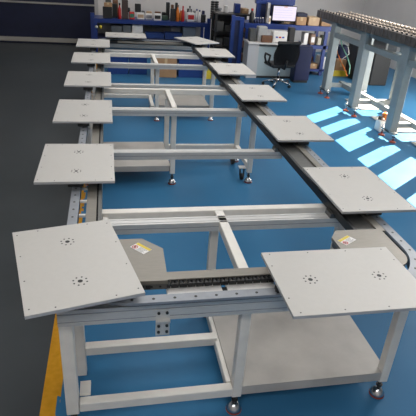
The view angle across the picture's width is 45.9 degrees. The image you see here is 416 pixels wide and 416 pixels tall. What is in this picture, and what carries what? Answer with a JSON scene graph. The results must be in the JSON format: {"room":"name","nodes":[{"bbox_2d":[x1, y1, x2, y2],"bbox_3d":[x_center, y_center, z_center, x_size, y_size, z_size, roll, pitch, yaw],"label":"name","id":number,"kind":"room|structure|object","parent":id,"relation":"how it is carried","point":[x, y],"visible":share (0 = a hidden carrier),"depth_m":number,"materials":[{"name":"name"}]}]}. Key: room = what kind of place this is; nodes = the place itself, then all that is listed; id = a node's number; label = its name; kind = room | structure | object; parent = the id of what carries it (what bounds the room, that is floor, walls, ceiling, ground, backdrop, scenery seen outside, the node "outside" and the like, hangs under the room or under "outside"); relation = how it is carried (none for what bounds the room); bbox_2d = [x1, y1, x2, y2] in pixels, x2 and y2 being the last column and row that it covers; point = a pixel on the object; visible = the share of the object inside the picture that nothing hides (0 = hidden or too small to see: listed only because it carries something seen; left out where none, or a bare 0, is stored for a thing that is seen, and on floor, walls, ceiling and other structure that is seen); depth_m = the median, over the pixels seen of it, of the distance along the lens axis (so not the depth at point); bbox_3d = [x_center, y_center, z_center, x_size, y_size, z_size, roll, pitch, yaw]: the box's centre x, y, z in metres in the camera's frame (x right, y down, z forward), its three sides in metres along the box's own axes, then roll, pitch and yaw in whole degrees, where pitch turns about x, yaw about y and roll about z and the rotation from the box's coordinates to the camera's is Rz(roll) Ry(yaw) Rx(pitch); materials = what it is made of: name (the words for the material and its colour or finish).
{"room":"factory floor","nodes":[
{"label":"factory floor","id":0,"kind":"room"},
{"bbox_2d":[0,42,415,415],"bbox_3d":[-1.067,-0.639,6.856,15.600,0.100,18.600,-2,28,-11],"label":"floor","id":1,"kind":"structure","parent":0,"point":[32,75],"depth_m":5.65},
{"bbox_2d":[108,57,128,73],"bbox_3d":[-2.117,-3.393,11.536,0.482,0.393,0.474,-2,28,-11],"label":"storage bin","id":2,"kind":"object","parent":1,"relation":"on","point":[112,59],"visible":0.36,"depth_m":11.35,"materials":[{"name":"blue plastic"}]},
{"bbox_2d":[129,57,147,74],"bbox_3d":[-1.663,-3.412,11.620,0.427,0.406,0.474,-2,28,-11],"label":"storage bin","id":3,"kind":"object","parent":1,"relation":"on","point":[131,59],"visible":0.4,"depth_m":11.43,"materials":[{"name":"blue plastic"}]},
{"bbox_2d":[90,12,210,51],"bbox_3d":[-1.624,-4.961,13.960,3.287,1.030,0.770,-2,28,-11],"label":"workbench","id":4,"kind":"object","parent":1,"relation":"on","point":[148,24],"visible":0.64,"depth_m":13.70,"materials":[{"name":"blue paint"}]},
{"bbox_2d":[103,6,111,18],"bbox_3d":[-2.721,-5.295,13.298,0.247,0.293,0.120,-2,28,-11],"label":"tool case","id":5,"kind":"object","parent":4,"relation":"on","point":[107,11],"visible":1,"depth_m":13.25,"materials":[{"name":"black plastic"}]},
{"bbox_2d":[104,2,111,6],"bbox_3d":[-2.689,-5.470,13.211,0.215,0.102,0.122,-2,28,-11],"label":"cardboard box","id":6,"kind":"object","parent":5,"relation":"on","point":[106,4],"visible":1,"depth_m":13.16,"materials":[{"name":"beige cardboard"}]},
{"bbox_2d":[112,3,116,17],"bbox_3d":[-2.559,-5.412,13.477,0.130,0.358,0.120,-2,28,-11],"label":"tool case","id":7,"kind":"object","parent":4,"relation":"on","point":[114,6],"visible":1,"depth_m":13.42,"materials":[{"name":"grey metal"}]},
{"bbox_2d":[113,0,117,16],"bbox_3d":[-2.563,-5.525,13.600,0.147,0.447,0.120,-2,28,-11],"label":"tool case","id":8,"kind":"object","parent":4,"relation":"on","point":[114,1],"visible":0.44,"depth_m":13.49,"materials":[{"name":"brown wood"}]},
{"bbox_2d":[111,24,121,32],"bbox_3d":[-2.544,-4.929,13.654,0.300,0.295,0.300,-2,28,-11],"label":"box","id":9,"kind":"object","parent":4,"relation":"on","point":[114,27],"visible":0.58,"depth_m":13.50,"materials":[{"name":"grey"}]},
{"bbox_2d":[118,3,120,18],"bbox_3d":[-2.395,-5.342,13.317,0.090,0.401,0.090,-2,28,-11],"label":"bottle","id":10,"kind":"object","parent":4,"relation":"on","point":[119,7],"visible":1,"depth_m":13.30,"materials":[{"name":"red plastic"}]},
{"bbox_2d":[122,0,127,18],"bbox_3d":[-2.253,-5.387,13.329,0.166,0.488,0.090,-2,28,-11],"label":"power tool","id":11,"kind":"object","parent":4,"relation":"on","point":[124,2],"visible":1,"depth_m":13.29,"materials":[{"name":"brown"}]},
{"bbox_2d":[122,24,130,32],"bbox_3d":[-2.266,-4.952,13.699,0.225,0.331,0.300,-2,28,-11],"label":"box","id":12,"kind":"object","parent":4,"relation":"on","point":[126,28],"visible":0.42,"depth_m":13.55,"materials":[{"name":"grey"}]},
{"bbox_2d":[129,11,134,19],"bbox_3d":[-2.082,-5.268,13.443,0.136,0.195,0.122,-2,28,-11],"label":"box","id":13,"kind":"object","parent":4,"relation":"on","point":[131,13],"visible":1,"depth_m":13.40,"materials":[{"name":"red plastic"}]},
{"bbox_2d":[132,24,142,32],"bbox_3d":[-1.981,-4.966,13.751,0.301,0.344,0.300,-2,28,-11],"label":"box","id":14,"kind":"object","parent":4,"relation":"on","point":[136,28],"visible":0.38,"depth_m":13.59,"materials":[{"name":"white paper"}]},
{"bbox_2d":[98,33,180,40],"bbox_3d":[-1.634,-4.855,14.025,2.967,0.060,0.650,-2,28,-11],"label":"shelf","id":15,"kind":"object","parent":4,"relation":"attached to","point":[100,35],"depth_m":13.75,"materials":[{"name":"blue metal"}]},
{"bbox_2d":[137,12,143,19],"bbox_3d":[-1.861,-5.306,13.572,0.205,0.172,0.122,-2,28,-11],"label":"box","id":16,"kind":"object","parent":4,"relation":"on","point":[140,15],"visible":1,"depth_m":13.52,"materials":[{"name":"white cardboard"}]},
{"bbox_2d":[135,3,140,11],"bbox_3d":[-1.919,-5.479,13.453,0.163,0.214,0.090,-2,28,-11],"label":"power tool","id":17,"kind":"object","parent":16,"relation":"on","point":[137,6],"visible":1,"depth_m":13.41,"materials":[{"name":"black plastic"}]},
{"bbox_2d":[145,13,151,19],"bbox_3d":[-1.650,-5.343,13.700,0.192,0.146,0.122,-2,28,-11],"label":"box","id":18,"kind":"object","parent":4,"relation":"on","point":[147,15],"visible":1,"depth_m":13.65,"materials":[{"name":"white cardboard"}]},
{"bbox_2d":[93,15,208,26],"bbox_3d":[-1.603,-5.252,13.811,3.167,0.105,0.770,-2,28,-11],"label":"shelf","id":19,"kind":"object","parent":4,"relation":"on","point":[97,18],"depth_m":13.50,"materials":[{"name":"blue metal"}]},
{"bbox_2d":[145,31,163,38],"bbox_3d":[-1.511,-4.890,13.889,0.525,0.143,0.324,-2,28,-11],"label":"storage bin","id":20,"kind":"object","parent":4,"relation":"on","point":[149,34],"visible":0.94,"depth_m":13.77,"materials":[{"name":"blue plastic"}]},
{"bbox_2d":[154,13,160,20],"bbox_3d":[-1.394,-5.279,13.580,0.203,0.176,0.122,-2,28,-11],"label":"box","id":21,"kind":"object","parent":4,"relation":"on","point":[157,16],"visible":1,"depth_m":13.53,"materials":[{"name":"white cardboard"}]},
{"bbox_2d":[162,15,167,20],"bbox_3d":[-1.206,-5.303,13.711,0.163,0.123,0.120,-2,28,-11],"label":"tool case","id":22,"kind":"object","parent":4,"relation":"on","point":[164,17],"visible":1,"depth_m":13.66,"materials":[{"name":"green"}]},
{"bbox_2d":[166,2,169,19],"bbox_3d":[-1.122,-5.492,13.715,0.100,0.465,0.090,-2,28,-11],"label":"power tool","id":23,"kind":"object","parent":4,"relation":"on","point":[167,3],"visible":0.9,"depth_m":13.66,"materials":[{"name":"black plastic"}]},
{"bbox_2d":[164,31,181,38],"bbox_3d":[-1.000,-4.913,13.982,0.501,0.162,0.324,-2,28,-11],"label":"storage bin","id":24,"kind":"object","parent":4,"relation":"on","point":[167,34],"visible":0.86,"depth_m":13.85,"materials":[{"name":"blue plastic"}]},
{"bbox_2d":[170,8,175,20],"bbox_3d":[-0.971,-5.356,13.628,0.143,0.323,0.120,-2,28,-11],"label":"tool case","id":25,"kind":"object","parent":4,"relation":"on","point":[172,10],"visible":1,"depth_m":13.58,"materials":[{"name":"black plastic"}]},
{"bbox_2d":[170,26,179,31],"bbox_3d":[-0.955,-5.106,14.223,0.254,0.290,0.200,-2,28,-11],"label":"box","id":26,"kind":"object","parent":4,"relation":"on","point":[172,28],"visible":0.56,"depth_m":14.11,"materials":[{"name":"grey"}]},
{"bbox_2d":[176,5,178,21],"bbox_3d":[-0.839,-5.396,13.611,0.090,0.426,0.090,-2,28,-11],"label":"bottle","id":27,"kind":"object","parent":4,"relation":"on","point":[177,11],"visible":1,"depth_m":13.59,"materials":[{"name":"orange plastic"}]},
{"bbox_2d":[181,6,184,21],"bbox_3d":[-0.697,-5.392,13.643,0.090,0.407,0.090,-2,28,-11],"label":"bottle","id":28,"kind":"object","parent":4,"relation":"on","point":[182,12],"visible":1,"depth_m":13.62,"materials":[{"name":"red plastic"}]},
{"bbox_2d":[182,26,195,36],"bbox_3d":[-0.553,-5.009,14.024,0.359,0.352,0.300,-2,28,-11],"label":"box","id":29,"kind":"object","parent":4,"relation":"on","point":[186,31],"visible":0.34,"depth_m":13.88,"materials":[{"name":"grey"}]},
{"bbox_2d":[186,12,194,21],"bbox_3d":[-0.487,-5.372,13.822,0.215,0.235,0.122,-2,28,-11],"label":"box","id":30,"kind":"object","parent":4,"relation":"on","point":[190,15],"visible":1,"depth_m":13.77,"materials":[{"name":"white cardboard"}]},
{"bbox_2d":[195,9,197,21],"bbox_3d":[-0.320,-5.461,13.914,0.090,0.330,0.090,-2,28,-11],"label":"bottle","id":31,"kind":"object","parent":4,"relation":"on","point":[196,13],"visible":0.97,"depth_m":13.89,"materials":[{"name":"white plastic"}]},
{"bbox_2d":[198,10,200,22],"bbox_3d":[-0.238,-5.369,13.750,0.090,0.326,0.090,-2,28,-11],"label":"bottle","id":32,"kind":"object","parent":4,"relation":"on","point":[199,14],"visible":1,"depth_m":13.72,"materials":[{"name":"white plastic"}]},
{"bbox_2d":[201,14,205,22],"bbox_3d":[-0.137,-5.327,13.816,0.130,0.205,0.120,-2,28,-11],"label":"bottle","id":33,"kind":"object","parent":4,"relation":"on","point":[203,17],"visible":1,"depth_m":13.77,"materials":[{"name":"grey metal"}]},
{"bbox_2d":[92,52,214,120],"bbox_3d":[-0.974,-2.137,8.618,2.083,0.965,0.991,-2,28,-11],"label":"support frame","id":34,"kind":"object","parent":1,"relation":"on","point":[182,101],"visible":0.58,"depth_m":8.70,"materials":[{"name":"white paint"}]},
{"bbox_2d":[154,58,176,77],"bbox_3d":[-1.013,-3.355,11.524,0.499,0.475,0.502,-2,28,-11],"label":"cardboard box","id":35,"kind":"object","parent":1,"relation":"on","point":[166,73],"visible":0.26,"depth_m":11.34,"materials":[{"name":"beige cardboard"}]},
{"bbox_2d":[86,87,256,185],"bbox_3d":[-0.506,-0.943,6.357,2.083,0.965,0.991,-2,28,-11],"label":"support frame","id":36,"kind":"object","parent":1,"relation":"on","point":[119,165],"visible":0.39,"depth_m":6.42,"materials":[{"name":"white paint"}]},
{"bbox_2d":[176,58,202,77],"bbox_3d":[-0.438,-3.378,11.690,0.607,0.438,0.524,-2,28,-11],"label":"storage bin","id":37,"kind":"object","parent":1,"relation":"on","point":[180,73],"visible":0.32,"depth_m":11.50,"materials":[{"name":"blue plastic"}]},
{"bbox_2d":[206,69,215,78],"bbox_3d":[0.044,-3.284,11.667,0.266,0.352,0.424,-2,28,-11],"label":"crate","id":38,"kind":"object","parent":1,"relation":"on","point":[208,74],"visible":0.13,"depth_m":11.52,"materials":[{"name":"yellow plastic"}]},
{"bbox_2d":[210,11,248,61],"bbox_3d":[0.579,-4.511,13.091,0.950,1.300,0.560,-2,28,-11],"label":"storage rack","id":39,"kind":"object","parent":1,"relation":"on","point":[216,15],"visible":0.37,"depth_m":13.02,"materials":[{"name":"grey metal"}]},
{"bbox_2d":[213,36,222,45],"bbox_3d":[0.259,-4.420,13.021,0.190,0.198,0.320,-2,28,-11],"label":"box","id":40,"kind":"object","parent":39,"relation":"on","point":[218,39],"visible":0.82,"depth_m":12.89,"materials":[{"name":"grey metal"}]},
{"bbox_2d":[214,20,223,30],"bbox_3d":[0.284,-4.775,12.838,0.190,0.238,0.320,-2,28,-11],"label":"box","id":41,"kind":"object","parent":39,"relation":"on","point":[220,24],"visible":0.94,"depth_m":12.71,"materials":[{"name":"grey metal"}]},
{"bbox_2d":[221,35,229,45],"bbox_3d":[0.476,-4.443,13.053,0.190,0.238,0.320,-2,28,-11],"label":"box","id":42,"kind":"object","parent":39,"relation":"on","point":[225,42],"visible":0.68,"depth_m":12.92,"materials":[{"name":"grey metal"}]},
{"bbox_2d":[223,5,228,12],"bbox_3d":[0.472,-5.194,12.817,0.098,0.165,0.200,-2,28,-11],"label":"box","id":43,"kind":"object","parent":39,"relation":"on","point":[226,7],"visible":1,"depth_m":12.75,"materials":[{"name":"white plastic"}]},
{"bbox_2d":[223,23,230,30],"bbox_3d":[0.498,-4.745,12.898,0.190,0.158,0.320,-2,28,-11],"label":"box","id":44,"kind":"object","parent":39,"relation":"on","point":[227,26],"visible":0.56,"depth_m":12.77,"materials":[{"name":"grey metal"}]},
{"bbox_2d":[211,44,243,48],"bbox_3d":[0.568,-4.344,13.171,0.900,0.030,0.540,-2,28,-11],"label":"shelf","id":45,"kind":"object","parent":39,"relation":"attached to","point":[212,45],"depth_m":12.91,"materials":[{"name":"grey metal"}]},
{"bbox_2d":[212,28,244,33],"bbox_3d":[0.592,-4.681,12.998,0.900,0.030,0.540,-2,28,-11],"label":"shelf","id":46,"kind":"object","parent":39,"relation":"attached to","point":[215,31],"depth_m":12.72,"materials":[{"name":"grey metal"}]},
{"bbox_2d":[213,11,248,15],"bbox_3d":[0.620,-5.063,12.802,0.900,0.030,0.540,-2,28,-11],"label":"shelf","id":47,"kind":"object","parent":39,"relation":"attached to","point":[216,13],"depth_m":12.65,"materials":[{"name":"grey metal"}]},
{"bbox_2d":[233,3,240,12],"bbox_3d":[0.758,-5.229,12.857,0.146,0.228,0.200,-2,28,-11],"label":"tool case","id":48,"kind":"object","parent":39,"relation":"on","point":[237,6],"visible":1,"depth_m":12.78,"materials":[{"name":"blue paint"}]},
{"bbox_2d":[240,8,248,13],"bbox_3d":[0.958,-5.210,12.966,0.168,0.119,0.302,-2,28,-11],"label":"cardboard box","id":49,"kind":"object","parent":39,"relation":"on","point":[242,10],"visible":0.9,"depth_m":12.85,"materials":[{"name":"beige cardboard"}]},
{"bbox_2d":[58,203,408,415],"bbox_3d":[0.116,0.647,3.346,2.087,0.965,1.045,-2,28,-11],"label":"support frame","id":50,"kind":"object","parent":1,"relation":"on","point":[270,351],"visible":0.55,"depth_m":3.26,"materials":[{"name":"white paint"}]},
{"bbox_2d":[56,38,415,334],"bbox_3d":[-0.448,-1.347,6.195,2.115,0.287,8.282,-2,28,-11],"label":"track","id":51,"kind":"object","parent":50,"relation":"on","point":[197,293],"visible":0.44,"depth_m":3.27,"materials":[{"name":"metal"}]},
{"bbox_2d":[34,144,114,186],"bbox_3d":[-1.002,-0.326,3.785,0.550,0.078,0.765,-2,28,-11],"label":"plate","id":52,"kind":"object","parent":51,"relation":"on","point":[74,165],"visible":1,"depth_m":3.69,"materials":[{"name":"grey metal"}]},
{"bbox_2d":[12,219,144,319],"bbox_3d":[-0.707,0.307,2.592,0.550,0.078,0.765,-8,29,-22],"label":"plate","id":53,"kind":"object","parent":51,"relation":"on","point":[64,268],"visible":1,"depth_m":2.50,"materials":[{"name":"grey metal"}]},
{"bbox_2d":[53,99,112,125],"bbox_3d":[-1.250,-0.956,4.979,0.550,0.078,0.765,-2,28,-11],"label":"plate","id":54,"kind":"object","parent":51,"relation":"on","point":[81,112],"visible":1,"depth_m":4.89,"materials":[{"name":"grey metal"}]},
{"bbox_2d":[64,71,110,89],"bbox_3d":[-1.501,-1.596,6.190,0.550,0.078,0.765,-2,28,-11],"label":"plate","id":55,"kind":"object","parent":51,"relation":"on","point":[87,80],"visible":1,"depth_m":6.09,"materials":[{"name":"grey metal"}]},
{"bbox_2d":[71,52,109,65],"bbox_3d":[-1.747,-2.224,7.378,0.550,0.078,0.765,-2,28,-11],"label":"plate","id":56,"kind":"object","parent":51,"relation":"on","point":[90,59],"visible":1,"depth_m":7.28,"materials":[{"name":"grey metal"}]},
{"bbox_2d":[76,38,109,49],"bbox_3d":[-1.986,-2.832,8.531,0.550,0.078,0.765,-2,28,-11],"label":"plate","id":57,"kind":"object","parent":51,"relation":"on","point":[93,44],"visible":1,"depth_m":8.42,"materials":[{"name":"grey metal"}]},
{"bbox_2d":[106,32,146,39],"bbox_3d":[-1.597,-3.321,9.537,0.765,0.078,0.550,-2,28,-11],"label":"plate","id":58,"kind":"object","parent":51,"relation":"on","point":[115,35],"visible":1,"depth_m":9.48,"materials":[{"name":"grey metal"}]},
{"bbox_2d":[174,36,218,45],"bbox_3d":[-0.228,-3.220,9.530,0.550,0.078,0.765,-14,32,-32],"label":"plate","id":59,"kind":"object","parent":51,"relation":"on","point":[196,40],"visible":1,"depth_m":9.43,"materials":[{"name":"grey metal"}]},
{"bbox_2d":[195,48,234,59],"bbox_3d":[0.112,-2.639,8.444,0.550,0.078,0.765,-2,28,-11],"label":"plate","id":60,"kind":"object","parent":51,"relation":"on","point":[217,54],"visible":1,"depth_m":8.33,"materials":[{"name":"grey metal"}]},
{"bbox_2d":[209,63,255,77],"bbox_3d":[0.348,-2.035,7.302,0.550,0.078,0.765,-2,28,-11],"label":"plate","id":61,"kind":"object","parent":51,"relation":"on","point":[235,70],"visible":1,"depth_m":7.20,"materials":[{"name":"grey metal"}]},
{"bbox_2d":[228,84,286,103],"bbox_3d":[0.596,-1.404,6.106,0.550,0.078,0.765,-2,28,-11],"label":"plate","id":62,"kind":"object","parent":51,"relation":"on","point":[261,94],"visible":1,"depth_m":6.01,"materials":[{"name":"grey metal"}]},
{"bbox_2d":[256,116,333,144],"bbox_3d":[0.844,-0.771,4.908,0.550,0.078,0.765,-2,28,-11],"label":"plate","id":63,"kind":"object","parent":51,"relation":"on","point":[301,130],"visible":1,"depth_m":4.82,"materials":[{"name":"grey metal"}]},
{"bbox_2d":[261,247,415,318],"bbox_3d":[0.721,0.400,2.608,0.765,0.078,0.550,-2,28,-11],"label":"plate","id":64,"kind":"object","parent":51,"relation":"on","point":[353,281],"visible":1,"depth_m":2.55,"materials":[{"name":"grey metal"}]},
{"bbox_2d":[303,167,415,214],"bbox_3d":[1.098,-0.124,3.682,0.550,0.078,0.765,-2,28,-11],"label":"plate","id":65,"kind":"object","parent":51,"relation":"on","point":[352,190],"visible":1,"depth_m":3.60,"materials":[{"name":"grey metal"}]},
{"bbox_2d":[228,15,244,63],"bbox_3d":[0.670,-3.961,11.957,0.300,1.370,0.100,-2,28,-11],"label":"panel","id":66,"kind":"object","parent":1,"relation":"on","point":[237,22],"visible":0.73,"depth_m":11.85,"materials":[{"name":"blue paint"}]},
{"bbox_2d":[242,39,304,78],"bbox_3d":[1.571,-3.652,12.065,1.407,0.835,0.500,-2,28,-11],"label":"desk","id":67,"kind":"object","parent":1,"relation":"on","point":[253,51],"visible":0.5,"depth_m":11.86,"materials":[{"name":"grey"}]},
{"bbox_2d":[247,28,256,40],"bbox_3d":[1.048,-4.125,11.684,0.156,0.284,0.200,-2,28,-11],"label":"box","id":68,"kind":"object","parent":67,"relation":"on","point":[251,31],"visible":1,"depth_m":11.61,"materials":[{"name":"grey metal"}]},
{"bbox_2d":[256,26,267,41],"bbox_3d":[1.274,-4.147,11.696,0.220,0.341,0.200,-2,28,-11],"label":"printer","id":69,"kind":"object","parent":67,"relation":"on","point":[261,30],"visible":0.82,"depth_m":11.60,"materials":[{"name":"grey plastic"}]},
{"bbox_2d":[261,35,272,42],"bbox_3d":[1.391,-4.012,11.654,0.265,0.154,0.100,-2,28,-11],"label":"box","id":70,"kind":"object","parent":67,"relation":"on","point":[264,38],"visible":1,"depth_m":11.61,"materials":[{"name":"brown cardboard"}]},
{"bbox_2d":[271,30,287,41],"bbox_3d":[1.706,-4.126,11.818,0.357,0.246,0.203,-2,28,-11],"label":"tissue box","id":71,"kind":"object","parent":67,"relation":"on","point":[277,35],"visible":0.83,"depth_m":11.73,"materials":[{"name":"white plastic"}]},
{"bbox_2d":[287,27,295,40],"bbox_3d":[2.006,-4.190,11.883,0.142,0.340,0.180,-2,28,-11],"label":"tool case","id":72,"kind":"object","parent":67,"relation":"on","point":[291,30],"visible":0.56,"depth_m":11.80,"materials":[{"name":"black plastic"}]},
{"bbox_2d":[262,41,300,87],"bbox_3d":[1.639,-3.299,11.162,0.717,1.040,0.751,-5,28,-17],"label":"office chair","id":73,"kind":"object","parent":1,"relation":"on","point":[286,55],"visible":1,"depth_m":10.85,"materials":[{"name":"black fabric"}]},
{"bbox_2d":[244,0,330,74],"bbox_3d":[1.918,-4.483,12.400,2.229,2.050,0.700,-2,28,-11],"label":"shelving unit","id":74,"kind":"object","parent":1,"relation":"on","point":[260,4],"depth_m":12.13,"materials":[{"name":"blue paint"}]},
{"bbox_2d":[249,8,253,22],"bbox_3d":[1.058,-4.649,11.870,0.120,0.322,0.120,-2,28,-11],"label":"bottle","id":75,"kind":"object","parent":74,"relation":"on","point":[251,15],"visible":1,"depth_m":11.85,"materials":[{"name":"black plastic"}]},
{"bbox_2d":[271,5,296,23],"bbox_3d":[1.857,-4.738,12.051,0.611,0.418,0.170,-2,28,-11],"label":"monitor","id":76,"kind":"object","parent":74,"relation":"on","point":[279,13],"visible":1,"depth_m":11.99,"materials":[{"name":"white plastic"}]},
{"bbox_2d":[294,17,306,24],"bbox_3d":[2.264,-4.682,12.250,0.255,0.187,0.402,-2,28,-11],"label":"cardboard box","id":77,"kind":"object","parent":74,"relation":"on","point":[299,20],"visible":0.65,"depth_m":12.07,"materials":[{"name":"beige cardboard"}]},
{"bbox_2d":[296,12,307,16],"bbox_3d":[2.293,-4.802,12.194,0.271,0.092,0.300,-2,28,-11],"label":"folded cloth","id":78,"kind":"object","parent":77,"relation":"on","point":[298,14],"visible":0.76,"depth_m":12.07,"materials":[{"name":"blue fabric"}]},
{"bbox_2d":[300,32,308,44],"bbox_3d":[2.435,-4.287,12.403,0.112,0.284,0.220,-2,28,-11],"label":"holder","id":79,"kind":"object","parent":74,"relation":"on","point":[304,36],"visible":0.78,"depth_m":12.32,"materials":[{"name":"white plastic"}]},
{"bbox_2d":[307,33,315,44],"bbox_3d":[2.619,-4.279,12.444,0.116,0.256,0.222,-2,28,-11],"label":"box","id":80,"kind":"object","parent":74,"relation":"on","point":[311,37],"visible":0.94,"depth_m":12.37,"materials":[{"name":"brown"}]},
{"bbox_2d":[306,16,319,25],"bbox_3d":[2.583,-4.694,12.310,0.282,0.195,0.402,-2,28,-11],"label":"cardboard box","id":81,"kind":"object","parent":74,"relation":"on","point":[311,20],"visible":0.77,"depth_m":12.14,"materials":[{"name":"beige cardboard"}]},
{"bbox_2d":[310,61,317,68],"bbox_3d":[2.702,-3.739,12.839,0.214,0.125,0.342,-2,28,-11],"label":"cardboard box","id":82,"kind":"object","parent":74,"relation":"on","point":[314,65],"visible":0.63,"depth_m":12.70,"materials":[{"name":"beige cardboard"}]},
{"bbox_2d":[314,37,321,44],"bbox_3d":[2.794,-4.250,12.497,0.104,0.178,0.220,-2,28,-11],"label":"box","id":83,"kind":"object","parent":74,"relation":"on","point":[317,39],"visible":0.96,"depth_m":12.42,"materials":[{"name":"beige cardboard"}]},
{"bbox_2d":[315,54,325,68],"bbox_3d":[2.927,-3.825,12.841,0.138,0.304,0.340,-2,28,-11],"label":"box","id":84,"kind":"object","parent":74,"relation":"on","point":[317,60],"visible":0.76,"depth_m":12.77,"materials":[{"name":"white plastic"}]},
{"bbox_2d":[316,16,330,26],"bbox_3d":[2.906,-4.718,12.364,0.248,0.227,0.402,-2,28,-11],"label":"cardboard box","id":85,"kind":"object","parent":74,"relation":"on","point":[321,23],"visible":0.28,"depth_m":12.23,"materials":[{"name":"beige cardboard"}]},
{"bbox_2d":[290,45,312,82],"bbox_3d":[2.223,-3.443,11.743,0.380,0.840,0.307,-2,28,-11],"label":"panel","id":86,"kind":"object","parent":1,"relation":"on","point":[299,73],"visible":0.82,"depth_m":11.63,"materials":[{"name":"blue metal"}]},
{"bbox_2d":[333,70,346,76],"bbox_3d":[3.444,-3.577,12.935,0.466,0.145,0.374,-2,28,-11],"label":"crate","id":87,"kind":"object","parent":1,"relation":"on","point":[336,72],"visible":0.29,"depth_m":12.77,"materials":[{"name":"yellow plastic"}]},
{"bbox_2d":[334,58,346,70],"bbox_3d":[3.433,-3.701,12.861,0.274,0.388,0.202,-2,28,-11],"label":"cardboard box","id":88,"kind":"object","parent":87,"relation":"in","point":[338,66],"visible":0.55,"depth_m":12.76,"materials":[{"name":"beige cardboard"}]},
{"bbox_2d":[336,44,348,58],"bbox_3d":[3.639,-4.157,13.561,0.309,0.630,0.424,-2,28,-11],"label":"storage bin","id":89,"kind":"object","parent":1,"relation":"on","point":[341,52],"visible":0.36,"depth_m":13.32,"materials":[{"name":"blue plastic"}]},
{"bbox_2d":[345,43,358,79],"bbox_3d":[3.823,-3.767,12.597,0.378,0.840,0.500,-2,28,-11],"label":"equipment case","id":90,"kind":"object","parent":1,"relation":"on","point":[353,49],"visible":0.2,"depth_m":12.49,"materials":[{"name":"black plastic"}]},
{"bbox_2d":[346,99,377,108],"bbox_3d":[3.364,-2.211,10.334,0.716,0.040,0.817,-2,28,-11],"label":"plastic sheet","id":91,"kind":"object","parent":1,"relation":"on","point":[361,106],"visible":0.29,"depth_m":10.09,"materials":[{"name":"white plastic"}]},
{"bbox_2d":[317,9,415,143],"bbox_3d":[3.387,-2.344,8.820,1.060,1.700,5.665,-2,28,-11],"label":"conveyor","id":92,"kind":"object","parent":1,"relation":"on","point":[401,36],"visible":1,"depth_m":9.09,"materials":[{"name":"white metal"}]},
{"bbox_2d":[341,40,350,73],"bbox_3d":[2.862,-3.240,10.304,0.024,0.688,0.773,-2,28,-11],"label":"air hose","id":93,"kind":"object","parent":92,"relation":"hanging from","point":[341,40],"visible":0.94,"depth_m":10.16,"materials":[{"name":"green"}]},
{"bbox_2d":[373,39,401,54],"bbox_3d":[3.169,-2.893,8.762,0.360,0.199,0.720,-2,28,-11],"label":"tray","id":94,"kind":"object","parent":92,"relation":"hanging from","point":[383,45],"visible":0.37,"depth_m":8.61,"materials":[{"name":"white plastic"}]},
{"bbox_2d":[368,53,390,85],"bbox_3d":[4.146,-3.474,12.129,0.444,0.786,0.500,-2,28,-11],"label":"equipment case","id":95,"kind":"object","parent":1,"relation":"on","point":[380,66],"visible":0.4,"depth_m":11.92,"materials":[{"name":"grey metal"}]},
{"bbox_2d":[374,112,386,131],"bbox_3d":[3.108,-1.521,8.692,0.220,0.320,0.200,-2,28,-11],"label":"bottle","id":96,"kind":"object","parent":1,"relation":"on","point":[380,120],"visible":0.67,"depth_m":8.65,"materials":[{"name":"white plastic"}]},
{"bbox_2d":[371,116,415,131],"bbox_3d":[3.608,-1.595,9.159,0.813,0.048,0.969,-2,28,-11],"label":"plastic sheet","id":97,"kind":"object","parent":1,"relation":"on","point":[374,117],"visible":0.18,"depth_m":8.82,"materials":[{"name":"white plastic"}]},
{"bbox_3d":[0.277,-4.810,13.928,0.380,1.030,0.350,-2,28,-11],"label":"stand","id":98,"kind":"object","parent":1,"relation":"on","visible":0},
{"bbox_2d":[210,0,214,18],"bbox_3d":[0.122,-5.466,13.544,0.110,0.466,0.110,-2,28,-11],"label":"stack","id":99,"kind":"object","parent":98,"relation":"on","point":[212,1],"visible":0.73,"depth_m":13.49,"materials":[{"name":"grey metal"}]},
{"bbox_2d":[214,1,218,10],"bbox_3d":[0.232,-5.469,13.565,0.110,0.466,0.110,-2,28,-11],"label":"stack","id":100,"kind":"object","parent":98,"relation":"on","point":[216,2],"visible":0.56,"depth_m":13.49,"materials":[{"name":"grey metal"}]},
{"bbox_2d":[98,0,365,51],"bbox_3d":[-2.596,-7.209,13.848,15.600,5.000,0.150,-2,28,-11],"label":"wall","id":101,"kind":"structure","parent":0,"point":[310,7],"depth_m":15.15,"materials":[{"name":"paint"}]},
{"bbox_2d":[0,0,98,44],"bbox_3d":[-6.727,-5.933,13.424,7.260,2.600,0.270,-2,28,-11],"label":"door","id":102,"kind":"structure","parent":101,"relation":"in","point":[21,21],"depth_m":14.07,"materials":[{"name":"blue"}]},
{"bbox_2d":[358,0,415,77],"bbox_3d":[6.810,-3.152,7.247,0.150,5.000,18.750,-2,28,-11],"label":"wall","id":103,"kind":"structure","parent":0,"point":[403,12],"depth_m":14.11,"materials":[{"name":"paint"}]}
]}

